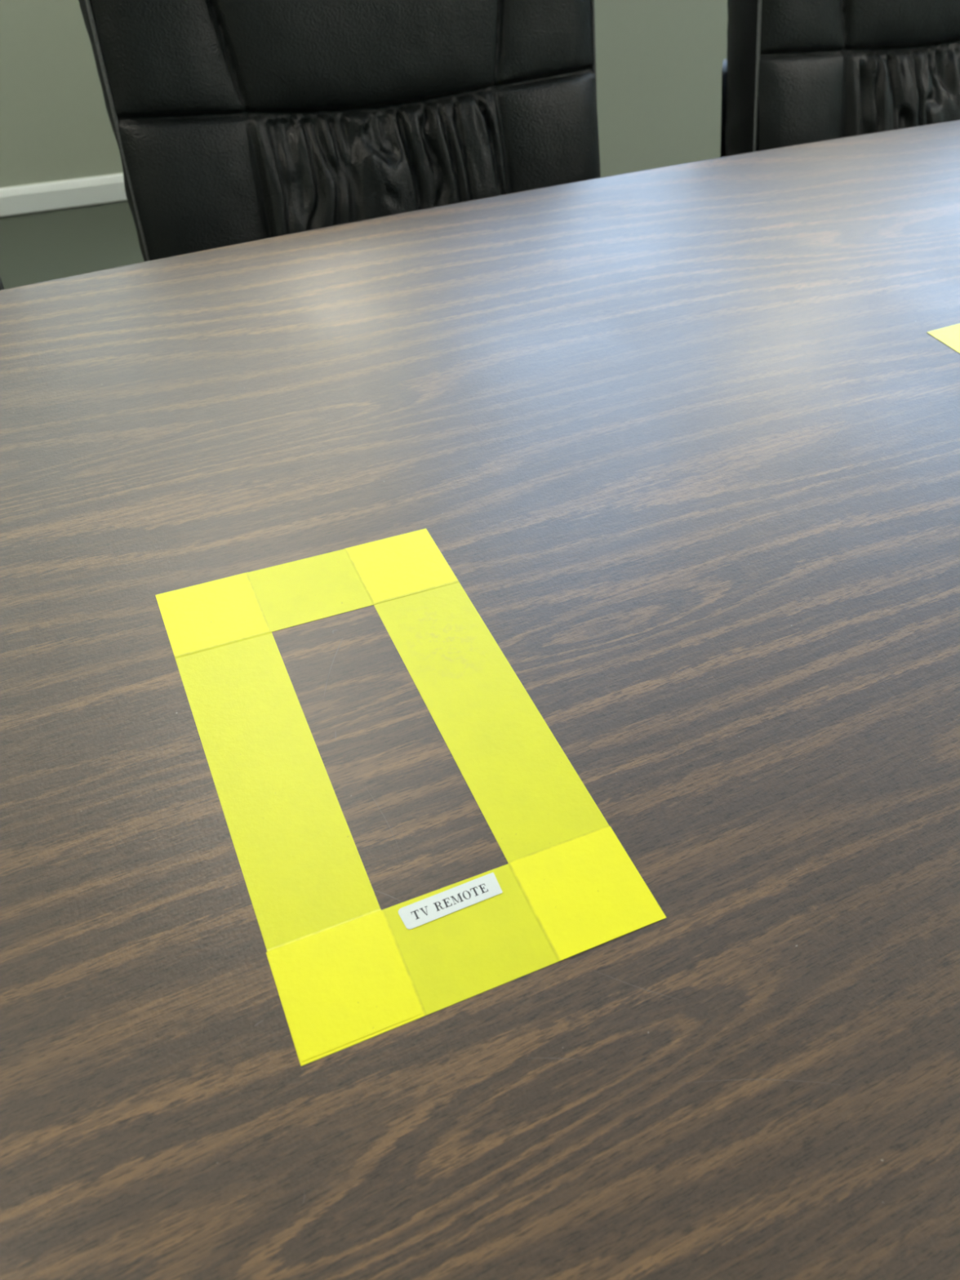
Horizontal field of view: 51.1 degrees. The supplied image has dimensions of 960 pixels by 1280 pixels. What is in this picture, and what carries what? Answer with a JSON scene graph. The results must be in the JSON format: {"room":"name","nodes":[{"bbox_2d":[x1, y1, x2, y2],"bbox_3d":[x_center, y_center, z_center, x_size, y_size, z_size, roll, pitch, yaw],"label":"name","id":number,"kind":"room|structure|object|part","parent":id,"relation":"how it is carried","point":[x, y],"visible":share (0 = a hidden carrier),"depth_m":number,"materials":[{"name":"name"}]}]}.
{"room":"conference room","nodes":[
{"label":"conference room","id":0,"kind":"room"},
{"bbox_2d":[0,0,124,216],"bbox_3d":[-2.168,-1.934,1.293,4.210,3.000,0.150,-16,48,-18],"label":"wall","id":1,"kind":"structure","parent":0,"point":[55,125],"depth_m":2.49,"materials":[{"name":"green paint"}]},
{"bbox_2d":[0,173,127,216],"bbox_3d":[-2.251,-0.838,2.263,4.060,0.064,0.012,-16,48,-18],"label":"chair rail","id":2,"kind":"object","parent":1,"relation":"attached to","point":[110,188],"depth_m":2.64,"materials":[{"name":"white paint"}]},
{"bbox_2d":[0,200,144,288],"bbox_3d":[0.796,0.414,1.298,8.700,0.100,5.630,-16,48,-18],"label":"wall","id":3,"kind":"structure","parent":0,"point":[38,246],"depth_m":2.53,"materials":[{"name":"grey paint"}]},
{"bbox_2d":[0,277,4,289],"bbox_3d":[-0.671,-0.057,0.967,0.636,0.937,0.686,-16,48,-18],"label":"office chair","id":4,"kind":"object","parent":3,"relation":"on","point":[2,287],"visible":0.02,"depth_m":1.00,"materials":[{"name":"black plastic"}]},
{"bbox_2d":[78,0,600,261],"bbox_3d":[-0.054,-0.244,1.177,0.636,0.939,0.686,-16,48,-18],"label":"office chair","id":5,"kind":"object","parent":3,"relation":"on","point":[233,122],"visible":0.43,"depth_m":1.04,"materials":[{"name":"black leather"}]},
{"bbox_3d":[-0.309,-0.598,0.974,0.128,0.152,0.098,-16,48,-17],"label":"panel","id":6,"kind":"part","parent":5,"relation":"part of","materials":[{"name":"black leather"}]},
{"bbox_3d":[-0.281,-0.380,1.078,0.128,0.314,0.120,-16,48,-17],"label":"panel","id":7,"kind":"part","parent":5,"relation":"part of","materials":[{"name":"black leather"}]},
{"bbox_3d":[-0.122,-0.645,1.032,0.337,0.160,0.097,-16,48,-17],"label":"headrest panel","id":8,"kind":"part","parent":5,"relation":"part of","materials":[{"name":"black leather"}]},
{"bbox_3d":[-0.094,-0.428,1.137,0.275,0.307,0.113,-16,48,-17],"label":"gathered panel","id":9,"kind":"part","parent":5,"relation":"part of","materials":[{"name":"black leather"}]},
{"bbox_3d":[0.060,-0.705,1.095,0.128,0.152,0.099,-16,48,-17],"label":"panel","id":10,"kind":"part","parent":5,"relation":"part of","materials":[{"name":"black leather"}]},
{"bbox_3d":[0.089,-0.486,1.199,0.128,0.314,0.119,-16,48,-17],"label":"panel","id":11,"kind":"part","parent":5,"relation":"part of","materials":[{"name":"black leather"}]},
{"bbox_2d":[0,120,959,1279],"bbox_3d":[0.868,0.034,1.078,3.700,0.750,1.207,-16,48,-18],"label":"conference table","id":12,"kind":"object","parent":3,"relation":"on","point":[683,440],"visible":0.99,"depth_m":0.51,"materials":[{"name":"brown wood"}]},
{"bbox_2d":[155,528,666,1066],"bbox_3d":[-0.051,0.047,0.498,0.163,0.001,0.284,-16,48,-18],"label":"tape outline","id":13,"kind":"object","parent":12,"relation":"on","point":[347,971],"visible":1,"depth_m":0.47,"materials":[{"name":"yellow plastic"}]},
{"bbox_2d":[398,872,502,928],"bbox_3d":[-0.013,0.113,0.435,0.046,0.001,0.011,-17,49,-18],"label":"sticker","id":14,"kind":"object","parent":13,"relation":"on","point":[415,914],"visible":1,"depth_m":0.43,"materials":[{"name":"paper"}]},
{"bbox_2d":[927,323,959,353],"bbox_3d":[0.493,-0.179,0.744,0.163,0.001,0.284,-19,49,-19],"label":"tape outline","id":15,"kind":"object","parent":12,"relation":"on","point":[949,335],"visible":1,"depth_m":0.80,"materials":[{"name":"yellow plastic"}]},
{"bbox_2d":[720,0,959,157],"bbox_3d":[0.636,-0.444,1.405,0.636,0.937,0.686,-19,49,-19],"label":"office chair","id":16,"kind":"object","parent":3,"relation":"on","point":[794,72],"visible":0.31,"depth_m":1.24,"materials":[{"name":"black leather"}]},
{"bbox_3d":[0.409,-0.571,1.296,0.128,0.314,0.120,-19,49,-19],"label":"panel","id":17,"kind":"part","parent":16,"relation":"part of","materials":[{"name":"black leather"}]},
{"bbox_3d":[0.376,-0.788,1.191,0.128,0.152,0.098,-19,49,-19],"label":"panel","id":18,"kind":"part","parent":16,"relation":"part of","materials":[{"name":"black leather"}]},
{"bbox_3d":[0.559,-0.842,1.256,0.337,0.160,0.097,-19,49,-19],"label":"headrest panel","id":19,"kind":"part","parent":16,"relation":"part of","materials":[{"name":"black leather"}]},
{"bbox_3d":[0.591,-0.626,1.362,0.275,0.307,0.113,-19,49,-19],"label":"gathered panel","id":20,"kind":"part","parent":16,"relation":"part of","materials":[{"name":"black leather"}]},
{"bbox_2d":[594,0,728,177],"bbox_3d":[1.777,-2.751,2.271,4.340,3.000,0.680,-16,48,-18],"label":"wall","id":21,"kind":"structure","parent":0,"point":[659,63],"depth_m":2.38,"materials":[{"name":"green paint"}]}
]}

